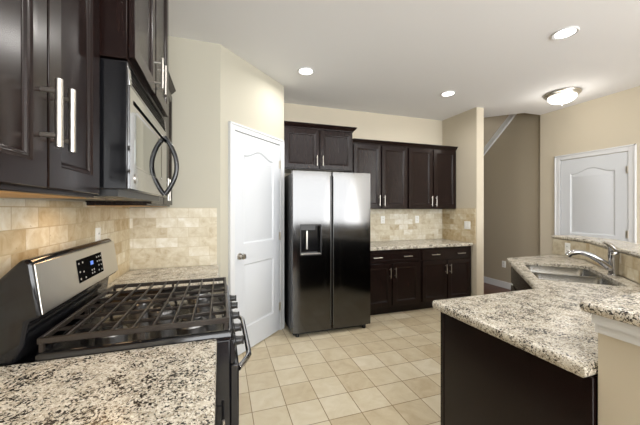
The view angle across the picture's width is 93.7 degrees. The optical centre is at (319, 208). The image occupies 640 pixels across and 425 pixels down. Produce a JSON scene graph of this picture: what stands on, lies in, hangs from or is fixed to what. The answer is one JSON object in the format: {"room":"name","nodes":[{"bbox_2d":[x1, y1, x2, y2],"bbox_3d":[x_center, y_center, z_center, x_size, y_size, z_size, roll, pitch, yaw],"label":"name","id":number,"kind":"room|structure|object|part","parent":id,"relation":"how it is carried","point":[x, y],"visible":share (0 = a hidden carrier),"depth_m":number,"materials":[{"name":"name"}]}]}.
{"room":"kitchen","nodes":[
{"label":"kitchen","id":0,"kind":"room"},
{"bbox_2d":[0,198,129,283],"bbox_3d":[-0.550,-0.030,-0.762,0.128,2.860,6.900,0,0,-18],"label":"wall","id":1,"kind":"structure","parent":0,"point":[29,228],"depth_m":1.33,"materials":[{"name":"tile"}]},
{"bbox_2d":[0,0,98,198],"bbox_3d":[-0.771,-0.528,0.661,0.363,0.988,0.660,0,0,-18],"label":"upper cabinet","id":2,"kind":"object","parent":1,"relation":"attached to","point":[49,49],"visible":1,"depth_m":0.70,"materials":[{"name":"brown wood"}]},
{"bbox_3d":[-0.598,-0.502,0.550,0.020,0.906,0.312,0,0,-18],"label":"cabinet door","id":3,"kind":"part","parent":2,"relation":"part of","materials":[{"name":"brown wood"}]},
{"bbox_3d":[-0.609,-0.219,0.681,0.041,0.155,0.015,0,0,-18],"label":"handle","id":4,"kind":"part","parent":2,"relation":"part of","materials":[{"name":"silver metal"}]},
{"bbox_3d":[-0.629,-0.219,0.742,0.041,0.155,0.015,0,0,-18],"label":"handle","id":5,"kind":"part","parent":2,"relation":"part of","materials":[{"name":"silver metal"}]},
{"bbox_3d":[-0.699,-0.502,0.854,0.020,0.906,0.312,0,0,-18],"label":"cabinet door","id":6,"kind":"part","parent":2,"relation":"part of","materials":[{"name":"brown wood"}]},
{"bbox_2d":[95,228,100,240],"bbox_3d":[-1.326,0.170,1.794,0.009,0.116,0.072,0,0,-18],"label":"wall outlet","id":7,"kind":"object","parent":1,"relation":"attached to","point":[97,230],"visible":0.62,"depth_m":1.78,"materials":[{"name":"white plastic"}]},
{"bbox_2d":[85,70,175,206],"bbox_3d":[-1.246,-0.511,2.094,0.359,0.988,0.830,0,0,-18],"label":"upper cabinet","id":8,"kind":"object","parent":1,"relation":"attached to","point":[163,201],"visible":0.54,"depth_m":2.23,"materials":[{"name":"brown wood"}]},
{"bbox_3d":[-1.059,-0.485,1.939,0.020,0.906,0.390,0,0,-18],"label":"cabinet door","id":9,"kind":"part","parent":8,"relation":"part of","materials":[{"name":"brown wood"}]},
{"bbox_3d":[-1.188,-0.485,2.330,0.020,0.906,0.390,0,0,-18],"label":"cabinet door","id":10,"kind":"part","parent":8,"relation":"part of","materials":[{"name":"brown wood"}]},
{"bbox_3d":[-1.083,-0.137,2.107,0.040,0.155,0.012,0,0,-18],"label":"handle","id":11,"kind":"part","parent":8,"relation":"part of","materials":[{"name":"silver metal"}]},
{"bbox_3d":[-1.253,-0.978,2.092,0.345,0.055,0.830,0,0,-18],"label":"crown moulding","id":12,"kind":"part","parent":8,"relation":"part of","materials":[{"name":"brown wood"}]},
{"bbox_2d":[99,0,167,119],"bbox_3d":[-0.952,-0.953,1.354,0.457,0.855,0.847,0,0,-18],"label":"upper cabinet","id":13,"kind":"object","parent":1,"relation":"attached to","point":[135,32],"visible":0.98,"depth_m":1.20,"materials":[{"name":"brown wood"}]},
{"bbox_2d":[47,58,178,200],"bbox_3d":[-0.940,-0.280,1.361,0.476,0.472,0.768,0,0,-18],"label":"microwave","id":14,"kind":"object","parent":13,"relation":"attached to","point":[133,139],"visible":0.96,"depth_m":1.06,"materials":[{"name":"black"}]},
{"bbox_3d":[-0.989,-0.056,1.345,0.351,0.024,0.748,0,0,-18],"label":"plate","id":15,"kind":"part","parent":14,"relation":"part of","materials":[{"name":"black"}]},
{"bbox_3d":[-0.785,-0.252,1.403,0.007,0.359,0.746,0,0,-18],"label":"door","id":16,"kind":"part","parent":14,"relation":"part of","materials":[{"name":"grey mirror"}]},
{"bbox_3d":[-0.783,-0.386,1.410,0.002,0.014,0.673,0,0,-18],"label":"door trim","id":17,"kind":"part","parent":14,"relation":"part of","materials":[{"name":"black"}]},
{"bbox_3d":[-0.849,-0.244,1.708,0.084,0.344,0.024,0,0,-18],"label":"handle","id":18,"kind":"part","parent":14,"relation":"part of","materials":[{"name":"black"}]},
{"bbox_3d":[-0.724,-0.925,1.232,0.020,0.776,0.352,0,0,-18],"label":"cabinet door","id":19,"kind":"part","parent":13,"relation":"part of","materials":[{"name":"brown wood"}]},
{"bbox_3d":[-0.742,-0.627,1.382,0.040,0.140,0.012,0,0,-18],"label":"handle","id":20,"kind":"part","parent":13,"relation":"part of","materials":[{"name":"silver metal"}]},
{"bbox_3d":[-0.842,-0.925,1.587,0.020,0.776,0.352,0,0,-18],"label":"cabinet door","id":21,"kind":"part","parent":13,"relation":"part of","materials":[{"name":"brown wood"}]},
{"bbox_3d":[-0.766,-0.627,1.456,0.040,0.140,0.012,0,0,-18],"label":"handle","id":22,"kind":"part","parent":13,"relation":"part of","materials":[{"name":"silver metal"}]},
{"bbox_2d":[130,36,219,282],"bbox_3d":[-1.291,-0.030,2.581,0.826,2.860,0.128,0,0,-18],"label":"wall","id":23,"kind":"structure","parent":0,"point":[193,65],"depth_m":2.58,"materials":[{"name":"beige paint"}]},
{"bbox_2d":[220,44,283,355],"bbox_3d":[-0.659,-0.030,3.357,0.376,2.860,1.458,0,0,11],"label":"wall","id":24,"kind":"structure","parent":0,"point":[249,97],"depth_m":2.89,"materials":[{"name":"beige paint"}]},
{"bbox_2d":[228,121,283,354],"bbox_3d":[-0.605,0.299,3.117,0.082,2.202,0.884,0,0,27],"label":"door","id":25,"kind":"structure","parent":24,"relation":"in","point":[255,165],"depth_m":3.08,"materials":[{"name":"white paint"}]},
{"bbox_3d":[-0.736,0.450,2.840,0.068,0.064,0.064,0,0,27],"label":"knob","id":26,"kind":"part","parent":25,"relation":"part of","materials":[{"name":"silver metal"}]},
{"bbox_2d":[284,103,441,241],"bbox_3d":[0.697,-0.030,4.578,3.014,2.860,0.128,0,0,-18],"label":"wall","id":27,"kind":"structure","parent":0,"point":[371,126],"depth_m":4.65,"materials":[{"name":"beige paint"}]},
{"bbox_2d":[284,121,356,172],"bbox_3d":[-0.052,-0.782,4.008,0.981,0.575,0.500,0,0,-18],"label":"upper cabinet","id":28,"kind":"object","parent":27,"relation":"attached to","point":[307,146],"visible":0.91,"depth_m":3.80,"materials":[{"name":"brown wood"}]},
{"bbox_3d":[-0.231,-0.752,3.737,0.442,0.491,0.020,0,0,-18],"label":"cabinet door","id":29,"kind":"part","parent":28,"relation":"part of","materials":[{"name":"brown wood"}]},
{"bbox_3d":[-0.054,-1.040,4.014,0.981,0.060,0.487,0,0,-18],"label":"crown moulding","id":30,"kind":"part","parent":28,"relation":"part of","materials":[{"name":"brown wood"}]},
{"bbox_3d":[0.210,-0.752,3.883,0.442,0.491,0.020,0,0,-18],"label":"cabinet door","id":31,"kind":"part","parent":28,"relation":"part of","materials":[{"name":"brown wood"}]},
{"bbox_2d":[349,138,408,208],"bbox_3d":[0.822,-0.480,4.368,0.880,0.960,0.365,0,0,-18],"label":"upper cabinet","id":32,"kind":"object","parent":27,"relation":"attached to","point":[385,162],"visible":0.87,"depth_m":4.25,"materials":[{"name":"brown wood"}]},
{"bbox_3d":[0.656,-0.453,4.173,0.415,0.881,0.020,0,0,-18],"label":"cabinet door","id":33,"kind":"part","parent":32,"relation":"part of","materials":[{"name":"brown wood"}]},
{"bbox_3d":[0.820,-0.932,4.374,0.880,0.055,0.352,0,0,-18],"label":"crown moulding","id":34,"kind":"part","parent":32,"relation":"part of","materials":[{"name":"brown wood"}]},
{"bbox_3d":[1.071,-0.453,4.311,0.415,0.881,0.020,0,0,-18],"label":"cabinet door","id":35,"kind":"part","parent":32,"relation":"part of","materials":[{"name":"brown wood"}]},
{"bbox_2d":[381,216,384,223],"bbox_3d":[0.963,0.165,4.594,0.072,0.116,0.009,0,0,-18],"label":"wall outlet","id":36,"kind":"object","parent":27,"relation":"attached to","point":[382,217],"visible":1,"depth_m":4.59,"materials":[{"name":"white plastic"}]},
{"bbox_2d":[407,143,457,208],"bbox_3d":[1.657,-0.480,4.646,0.879,0.960,0.365,0,0,-18],"label":"upper cabinet","id":37,"kind":"object","parent":27,"relation":"attached to","point":[431,169],"visible":0.96,"depth_m":4.50,"materials":[{"name":"brown wood"}]},
{"bbox_3d":[1.492,-0.453,4.450,0.414,0.881,0.020,0,0,-18],"label":"cabinet door","id":38,"kind":"part","parent":37,"relation":"part of","materials":[{"name":"brown wood"}]},
{"bbox_3d":[1.655,-0.932,4.652,0.879,0.055,0.352,0,0,-18],"label":"crown moulding","id":39,"kind":"part","parent":37,"relation":"part of","materials":[{"name":"brown wood"}]},
{"bbox_3d":[1.906,-0.453,4.588,0.414,0.881,0.020,0,0,-18],"label":"cabinet door","id":40,"kind":"part","parent":37,"relation":"part of","materials":[{"name":"brown wood"}]},
{"bbox_2d":[238,283,510,424],"bbox_3d":[1.063,1.430,3.171,5.626,0.060,6.250,0,0,-18],"label":"floor","id":41,"kind":"structure","parent":0,"point":[387,371],"depth_m":2.52,"materials":[{"name":"beige tile"}]},
{"bbox_2d":[0,238,250,424],"bbox_3d":[-0.771,0.782,1.423,0.833,1.236,0.766,0,0,-18],"label":"gas range","id":42,"kind":"object","parent":41,"relation":"on","point":[53,306],"visible":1,"depth_m":1.16,"materials":[{"name":"black"}]},
{"bbox_3d":[-1.046,0.262,1.371,0.016,0.096,0.270,0,0,-18],"label":"control panel","id":43,"kind":"part","parent":42,"relation":"part of","materials":[{"name":"black plastic"}]},
{"bbox_3d":[-0.819,0.475,1.183,0.108,0.022,0.108,0,0,-18],"label":"burner","id":44,"kind":"part","parent":42,"relation":"part of","materials":[{"name":"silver metal"}]},
{"bbox_2d":[35,285,232,361],"bbox_3d":[-0.753,0.489,1.427,0.624,0.036,0.762,0,0,-18],"label":"cooktop","id":45,"kind":"object","parent":42,"relation":"in","point":[223,334],"depth_m":1.17,"materials":[{"name":"black metal"}]},
{"bbox_3d":[-0.951,0.475,1.581,0.108,0.022,0.108,0,0,-18],"label":"burner","id":46,"kind":"part","parent":42,"relation":"part of","materials":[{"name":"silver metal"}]},
{"bbox_3d":[-0.752,0.475,1.426,0.116,0.022,0.116,0,0,-18],"label":"burner","id":47,"kind":"part","parent":42,"relation":"part of","materials":[{"name":"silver metal"}]},
{"bbox_3d":[-0.544,0.475,1.274,0.126,0.022,0.126,0,0,-18],"label":"burner","id":48,"kind":"part","parent":42,"relation":"part of","materials":[{"name":"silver metal"}]},
{"bbox_3d":[-0.676,0.475,1.673,0.136,0.022,0.136,0,0,-18],"label":"burner","id":49,"kind":"part","parent":42,"relation":"part of","materials":[{"name":"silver metal"}]},
{"bbox_3d":[-0.529,0.543,1.823,0.041,0.047,0.048,0,0,-18],"label":"knob","id":50,"kind":"part","parent":42,"relation":"part of","materials":[{"name":"black"}]},
{"bbox_3d":[-0.485,0.543,1.689,0.041,0.047,0.048,0,0,-18],"label":"knob","id":51,"kind":"part","parent":42,"relation":"part of","materials":[{"name":"black"}]},
{"bbox_3d":[-0.452,0.900,1.527,0.034,0.590,0.754,0,0,-18],"label":"oven door","id":52,"kind":"part","parent":42,"relation":"part of","materials":[{"name":"black"}]},
{"bbox_3d":[-0.433,0.543,1.532,0.041,0.047,0.048,0,0,-18],"label":"knob","id":53,"kind":"part","parent":42,"relation":"part of","materials":[{"name":"black"}]},
{"bbox_3d":[-0.381,0.543,1.375,0.041,0.047,0.048,0,0,-18],"label":"knob","id":54,"kind":"part","parent":42,"relation":"part of","materials":[{"name":"black"}]},
{"bbox_3d":[-0.337,0.543,1.243,0.041,0.047,0.048,0,0,-18],"label":"knob","id":55,"kind":"part","parent":42,"relation":"part of","materials":[{"name":"black"}]},
{"bbox_3d":[-0.410,0.645,1.541,0.074,0.024,0.675,0,0,-18],"label":"handle","id":56,"kind":"part","parent":42,"relation":"part of","materials":[{"name":"silver metal"}]},
{"bbox_2d":[284,170,369,336],"bbox_3d":[0.027,0.487,3.746,0.930,1.825,0.806,0,0,-18],"label":"refrigerator","id":57,"kind":"object","parent":41,"relation":"on","point":[327,214],"visible":0.99,"depth_m":3.38,"materials":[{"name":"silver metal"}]},
{"bbox_3d":[-0.091,0.465,3.324,0.440,1.760,0.068,0,0,-18],"label":"door","id":58,"kind":"part","parent":57,"relation":"part of","materials":[{"name":"grey metal"}]},
{"bbox_3d":[0.119,0.465,3.366,0.006,1.670,0.026,0,0,-18],"label":"handle","id":59,"kind":"part","parent":57,"relation":"part of","materials":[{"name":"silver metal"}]},
{"bbox_3d":[0.148,0.465,3.375,0.006,1.670,0.026,0,0,-18],"label":"handle","id":60,"kind":"part","parent":57,"relation":"part of","materials":[{"name":"silver metal"}]},
{"bbox_3d":[0.359,0.465,3.474,0.472,1.760,0.068,0,0,-18],"label":"door","id":61,"kind":"part","parent":57,"relation":"part of","materials":[{"name":"grey metal"}]},
{"bbox_2d":[370,248,419,314],"bbox_3d":[0.859,0.968,4.220,0.901,0.865,0.660,0,0,-18],"label":"base cabinet","id":62,"kind":"object","parent":41,"relation":"on","point":[394,274],"visible":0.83,"depth_m":3.96,"materials":[{"name":"brown wood"}]},
{"bbox_3d":[0.740,0.995,3.885,0.420,0.560,0.020,0,0,-18],"label":"cabinet door","id":63,"kind":"part","parent":62,"relation":"part of","materials":[{"name":"brown wood"}]},
{"bbox_3d":[0.947,0.627,3.953,0.861,0.135,0.020,0,0,-18],"label":"drawer","id":64,"kind":"part","parent":62,"relation":"part of","materials":[{"name":"brown wood"}]},
{"bbox_3d":[1.154,0.995,4.022,0.420,0.560,0.020,0,0,-18],"label":"cabinet door","id":65,"kind":"part","parent":62,"relation":"part of","materials":[{"name":"brown wood"}]},
{"bbox_2d":[370,239,472,250],"bbox_3d":[1.271,0.512,4.362,1.780,0.044,0.641,0,0,-18],"label":"countertop","id":66,"kind":"structure","parent":62,"relation":"on","point":[426,243],"depth_m":4.24,"materials":[{"name":"stone"}]},
{"bbox_2d":[417,246,470,309],"bbox_3d":[1.705,0.968,4.500,0.879,0.865,0.660,0,0,-18],"label":"base cabinet","id":67,"kind":"object","parent":41,"relation":"on","point":[445,272],"visible":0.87,"depth_m":4.21,"materials":[{"name":"brown wood"}]},
{"bbox_3d":[1.592,0.995,4.167,0.408,0.560,0.020,0,0,-18],"label":"cabinet door","id":68,"kind":"part","parent":67,"relation":"part of","materials":[{"name":"brown wood"}]},
{"bbox_3d":[1.794,0.627,4.234,0.839,0.135,0.020,0,0,-18],"label":"drawer","id":69,"kind":"part","parent":67,"relation":"part of","materials":[{"name":"brown wood"}]},
{"bbox_3d":[1.995,0.995,4.301,0.408,0.560,0.020,0,0,-18],"label":"cabinet door","id":70,"kind":"part","parent":67,"relation":"part of","materials":[{"name":"brown wood"}]},
{"bbox_2d":[441,312,597,424],"bbox_3d":[1.106,0.968,1.421,0.766,0.865,0.745,0,0,-18],"label":"base cabinet","id":71,"kind":"object","parent":41,"relation":"on","point":[486,379],"visible":0.48,"depth_m":1.26,"materials":[{"name":"brown wood"}]},
{"bbox_2d":[432,254,639,377],"bbox_3d":[1.743,0.512,2.060,1.089,0.044,2.899,0,0,42],"label":"countertop","id":72,"kind":"structure","parent":71,"relation":"on","point":[546,321],"depth_m":1.42,"materials":[{"name":"stone"}]},
{"bbox_2d":[525,265,618,285],"bbox_3d":[1.906,0.612,2.333,0.457,0.200,0.752,0,0,27],"label":"sink","id":73,"kind":"object","parent":72,"relation":"in","point":[578,275],"visible":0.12,"depth_m":2.39,"materials":[{"name":"silver metal"}]},
{"bbox_3d":[1.990,0.612,2.499,0.457,0.200,0.380,0,0,27],"label":"bowl","id":74,"kind":"part","parent":73,"relation":"part of","materials":[{"name":"silver metal"}]},
{"bbox_3d":[1.821,0.602,2.162,0.457,0.180,0.370,0,0,27],"label":"bowl","id":75,"kind":"part","parent":73,"relation":"part of","materials":[{"name":"silver metal"}]},
{"bbox_2d":[565,240,620,275],"bbox_3d":[2.048,0.360,2.248,0.321,0.260,0.116,0,0,23],"label":"faucet","id":76,"kind":"object","parent":72,"relation":"on","point":[612,265],"visible":1,"depth_m":2.21,"materials":[{"name":"silver metal"}]},
{"bbox_3d":[2.049,0.392,2.278,0.300,0.158,0.052,0,0,27],"label":"spout","id":77,"kind":"part","parent":76,"relation":"part of","materials":[{"name":"silver metal"}]},
{"bbox_3d":[2.128,0.281,2.203,0.145,0.104,0.058,0,0,-18],"label":"lever","id":78,"kind":"part","parent":76,"relation":"part of","materials":[{"name":"silver metal"}]},
{"bbox_2d":[511,267,531,290],"bbox_3d":[1.667,0.968,2.396,0.160,0.865,1.150,0,0,24],"label":"base cabinet","id":79,"kind":"object","parent":41,"relation":"on","point":[518,282],"visible":0.08,"depth_m":2.61,"materials":[{"name":"brown wood"}]},
{"bbox_3d":[-0.469,0.968,0.319,0.720,0.865,1.500,0,0,-18],"label":"base cabinet","id":80,"kind":"object","parent":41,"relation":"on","visible":0},
{"bbox_2d":[0,339,216,424],"bbox_3d":[-0.456,0.512,0.247,0.684,0.044,1.657,0,0,-18],"label":"countertop","id":81,"kind":"structure","parent":80,"relation":"on","point":[174,384],"depth_m":0.82,"materials":[{"name":"stone"}]},
{"bbox_3d":[-1.077,0.968,2.158,0.715,0.865,0.815,0,0,-18],"label":"base cabinet","id":82,"kind":"object","parent":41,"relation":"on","visible":0},
{"bbox_2d":[103,265,218,297],"bbox_3d":[-1.087,0.512,2.151,0.684,0.044,0.814,0,0,-18],"label":"countertop","id":83,"kind":"structure","parent":82,"relation":"on","point":[208,271],"depth_m":2.21,"materials":[{"name":"stone"}]},
{"bbox_2d":[168,0,639,120],"bbox_3d":[1.886,-1.570,0.689,5.626,0.220,8.320,0,0,-18],"label":"ceiling","id":84,"kind":"structure","parent":0,"point":[390,57],"depth_m":2.73,"materials":[{"name":"white paint"}]},
{"bbox_2d":[297,67,314,75],"bbox_3d":[-0.149,-1.455,3.175,0.188,0.010,0.188,0,0,-18],"label":"recessed light","id":85,"kind":"object","parent":84,"relation":"in","point":[306,71],"visible":1,"depth_m":3.17,"materials":[{"name":"white paint"}]},
{"bbox_2d":[440,91,455,96],"bbox_3d":[1.618,-1.455,3.792,0.188,0.010,0.188,0,0,-18],"label":"recessed light","id":86,"kind":"object","parent":84,"relation":"in","point":[446,93],"visible":1,"depth_m":3.78,"materials":[{"name":"white paint"}]},
{"bbox_2d":[543,87,581,105],"bbox_3d":[3.046,-1.380,3.776,0.384,0.160,0.384,0,0,-18],"label":"flush ceiling light","id":87,"kind":"object","parent":84,"relation":"attached to","point":[562,96],"visible":1,"depth_m":3.68,"materials":[{"name":"white glass"}]},
{"bbox_3d":[3.046,-1.371,3.776,0.300,0.086,0.300,0,0,-18],"label":"lamp shade","id":88,"kind":"part","parent":87,"relation":"part of","materials":[{"name":"white glass"}]},
{"bbox_2d":[551,26,579,39],"bbox_3d":[2.031,-1.455,2.486,0.188,0.010,0.188,0,0,-18],"label":"recessed light","id":89,"kind":"object","parent":84,"relation":"in","point":[567,32],"visible":1,"depth_m":2.48,"materials":[{"name":"white glass"}]},
{"bbox_2d":[442,107,483,295],"bbox_3d":[2.190,-0.030,4.646,0.138,2.860,0.700,0,0,-18],"label":"wall","id":90,"kind":"structure","parent":0,"point":[465,130],"depth_m":4.41,"materials":[{"name":"beige paint"}]},
{"bbox_2d":[464,221,469,228],"bbox_3d":[2.179,0.240,4.442,0.010,0.116,0.116,0,0,-18],"label":"light switch","id":91,"kind":"object","parent":90,"relation":"attached to","point":[466,223],"visible":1,"depth_m":4.44,"materials":[{"name":"white plastic"}]},
{"bbox_2d":[484,113,539,282],"bbox_3d":[3.169,-0.800,5.819,0.120,4.400,2.350,0,0,-18],"label":"wall","id":92,"kind":"structure","parent":0,"point":[512,163],"depth_m":5.17,"materials":[{"name":"beige paint"}]},
{"bbox_2d":[484,115,508,146],"bbox_3d":[2.579,-1.283,5.549,1.150,2.238,2.190,0,0,-18],"label":"wall","id":93,"kind":"structure","parent":92,"relation":"attached to","point":[491,124],"depth_m":5.30,"materials":[{"name":"beige paint"}]},
{"bbox_2d":[484,276,512,289],"bbox_3d":[3.121,1.343,5.751,0.015,0.115,2.248,0,0,-18],"label":"baseboard","id":94,"kind":"structure","parent":92,"relation":"attached to","point":[488,280],"depth_m":5.44,"materials":[{"name":"white paint"}]},
{"bbox_2d":[484,114,516,154],"bbox_3d":[3.115,-1.081,5.727,0.040,2.063,2.190,0,0,-18],"label":"trim","id":95,"kind":"structure","parent":92,"relation":"attached to","point":[509,118],"depth_m":5.39,"materials":[{"name":"white paint"}]},
{"bbox_2d":[540,86,639,255],"bbox_3d":[4.639,-0.030,1.196,0.120,2.860,7.350,0,0,-18],"label":"wall","id":96,"kind":"structure","parent":0,"point":[612,120],"depth_m":4.12,"materials":[{"name":"beige paint"}]},
{"bbox_2d":[554,144,636,242],"bbox_3d":[3.602,0.311,4.003,0.082,2.178,0.916,0,0,-18],"label":"door","id":97,"kind":"structure","parent":96,"relation":"in","point":[595,196],"depth_m":3.94,"materials":[{"name":"white paint"}]},
{"bbox_2d":[553,238,639,424],"bbox_3d":[2.025,0.863,1.941,0.706,1.074,3.134,0,0,36],"label":"wall","id":98,"kind":"structure","parent":0,"point":[618,360],"depth_m":0.90,"materials":[{"name":"beige paint"}]},
{"bbox_2d":[552,238,585,259],"bbox_3d":[2.571,0.407,3.105,0.008,0.161,0.443,0,0,2],"label":"wall","id":99,"kind":"structure","parent":98,"relation":"attached to","point":[558,245],"depth_m":3.15,"materials":[{"name":"tile"}]},
{"bbox_2d":[565,243,569,253],"bbox_3d":[2.561,0.410,3.105,0.009,0.116,0.072,0,0,3],"label":"wall outlet","id":100,"kind":"object","parent":99,"relation":"attached to","point":[567,245],"visible":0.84,"depth_m":3.10,"materials":[{"name":"white plastic"}]},
{"bbox_2d":[551,235,639,326],"bbox_3d":[2.044,0.307,1.905,0.840,0.035,3.275,0,0,36],"label":"bar","id":101,"kind":"object","parent":98,"relation":"on","point":[625,308],"visible":1,"depth_m":0.94,"materials":[{"name":"stone"}]},
{"bbox_2d":[554,238,639,345],"bbox_3d":[2.019,0.355,1.917,0.743,0.060,3.166,0,0,36],"label":"trim","id":102,"kind":"structure","parent":98,"relation":"attached to","point":[619,330],"depth_m":0.88,"materials":[{"name":"white paint"}]},
{"bbox_2d":[586,243,639,282],"bbox_3d":[2.149,0.407,2.061,0.008,0.161,1.844,0,0,27],"label":"wall","id":103,"kind":"structure","parent":98,"relation":"attached to","point":[629,266],"depth_m":2.16,"materials":[{"name":"tile"}]}
]}

